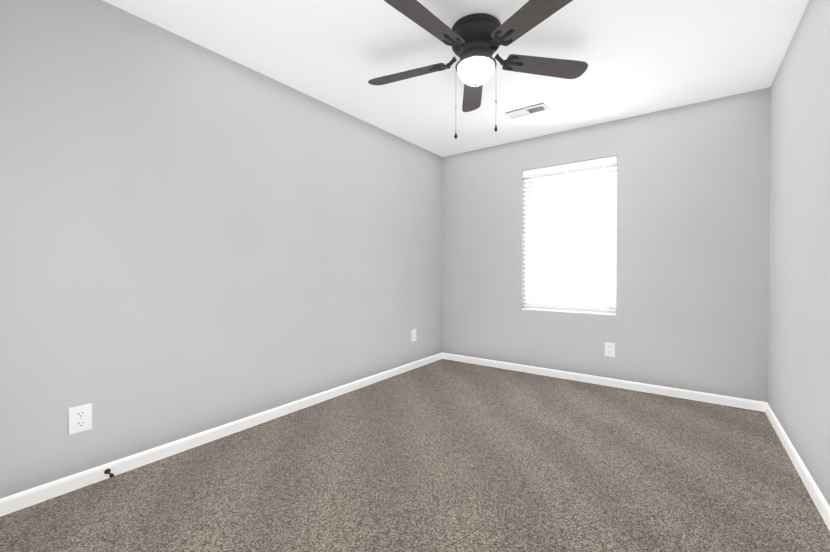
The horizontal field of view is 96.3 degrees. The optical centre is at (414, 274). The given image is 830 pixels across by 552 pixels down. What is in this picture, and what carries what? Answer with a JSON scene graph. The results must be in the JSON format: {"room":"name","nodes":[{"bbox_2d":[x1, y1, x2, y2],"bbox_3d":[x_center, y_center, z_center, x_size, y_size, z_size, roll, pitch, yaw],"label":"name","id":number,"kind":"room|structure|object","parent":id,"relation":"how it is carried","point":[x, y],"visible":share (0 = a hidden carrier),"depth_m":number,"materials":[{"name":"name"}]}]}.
{"room":"empty bedroom","nodes":[
{"label":"empty bedroom","id":0,"kind":"room"},
{"bbox_2d":[0,0,441,498],"bbox_3d":[-0.923,-0.186,2.944,0.160,2.440,4.330,0,1,36],"label":"wall","id":1,"kind":"structure","parent":0,"point":[195,238],"depth_m":2.17,"materials":[{"name":"grey paint"}]},
{"bbox_2d":[68,403,91,434],"bbox_3d":[-1.645,0.708,1.830,0.009,0.132,0.088,0,1,36],"label":"electrical outlet","id":2,"kind":"object","parent":1,"relation":"attached to","point":[80,418],"visible":1,"depth_m":1.83,"materials":[{"name":"white plastic"}]},
{"bbox_2d":[104,469,113,477],"bbox_3d":[-1.548,1.008,1.886,0.076,0.027,0.027,0,1,36],"label":"door stop","id":3,"kind":"object","parent":1,"relation":"attached to","point":[108,471],"visible":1,"depth_m":1.89,"materials":[{"name":"brown metal"}]},
{"bbox_2d":[0,353,442,516],"bbox_3d":[-0.853,0.998,2.905,0.014,0.072,4.010,0,1,36],"label":"baseboard","id":4,"kind":"structure","parent":1,"relation":"attached to","point":[27,498],"depth_m":2.15,"materials":[{"name":"white"}]},
{"bbox_2d":[411,329,415,341],"bbox_3d":[-0.011,0.659,4.051,0.009,0.132,0.088,0,1,36],"label":"electrical outlet","id":5,"kind":"object","parent":1,"relation":"attached to","point":[413,335],"visible":1,"depth_m":4.04,"materials":[{"name":"white plastic"}]},
{"bbox_2d":[0,359,829,551],"bbox_3d":[0.307,1.093,2.053,3.215,0.100,4.330,0,1,36],"label":"floor","id":6,"kind":"structure","parent":0,"point":[443,455],"depth_m":1.86,"materials":[{"name":"carpet"}]},
{"bbox_2d":[103,0,808,156],"bbox_3d":[0.307,-1.447,2.025,3.215,0.100,4.330,0,1,36],"label":"ceiling","id":7,"kind":"structure","parent":0,"point":[639,57],"depth_m":2.36,"materials":[{"name":"white paint"}]},
{"bbox_2d":[368,0,587,138],"bbox_3d":[0.308,-1.090,2.102,1.337,0.615,1.316,0,1,36],"label":"ceiling fan","id":8,"kind":"object","parent":7,"relation":"hanging from","point":[475,41],"visible":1,"depth_m":2.03,"materials":[{"name":"brown metal"}]},
{"bbox_2d":[505,103,548,119],"bbox_3d":[0.962,-1.401,3.195,0.335,0.015,0.150,0,1,36],"label":"ceiling vent","id":9,"kind":"object","parent":7,"relation":"in","point":[529,110],"visible":0.98,"depth_m":3.19,"materials":[{"name":"grey metal"}]},
{"bbox_2d":[442,87,770,402],"bbox_3d":[1.542,-0.195,3.719,2.895,2.440,0.160,0,1,36],"label":"wall","id":10,"kind":"structure","parent":0,"point":[693,182],"depth_m":3.24,"materials":[{"name":"grey paint"}]},
{"bbox_2d":[522,164,616,315],"bbox_3d":[1.532,-0.362,3.724,0.890,1.465,0.156,0,1,36],"label":"window unit","id":11,"kind":"structure","parent":10,"relation":"in","point":[531,290],"depth_m":3.72,"materials":[{"name":"white plastic"}]},
{"bbox_2d":[522,156,616,311],"bbox_3d":[1.503,-0.377,3.684,0.884,1.429,0.075,0,1,36],"label":"window blind","id":12,"kind":"object","parent":11,"relation":"attached to","point":[604,162],"visible":0.96,"depth_m":3.66,"materials":[{"name":"white plastic"}]},
{"bbox_2d":[442,353,764,411],"bbox_3d":[1.491,0.990,3.661,2.867,0.072,0.014,0,1,36],"label":"baseboard","id":13,"kind":"structure","parent":10,"relation":"attached to","point":[706,397],"depth_m":3.37,"materials":[{"name":"white wood"}]},
{"bbox_2d":[605,342,614,356],"bbox_3d":[1.800,0.690,3.434,0.088,0.132,0.009,0,1,36],"label":"electrical outlet","id":14,"kind":"object","parent":10,"relation":"attached to","point":[609,349],"visible":1,"depth_m":3.43,"materials":[{"name":"white plastic"}]},
{"bbox_2d":[767,0,829,505],"bbox_3d":[1.538,-0.167,1.134,0.160,2.440,4.330,0,1,36],"label":"wall","id":15,"kind":"structure","parent":0,"point":[798,391],"depth_m":1.96,"materials":[{"name":"grey paint"}]},
{"bbox_2d":[765,402,829,530],"bbox_3d":[1.468,1.017,1.198,0.014,0.072,4.010,0,1,36],"label":"baseboard","id":16,"kind":"structure","parent":15,"relation":"attached to","point":[818,499],"depth_m":1.90,"materials":[{"name":"white"}]}
]}

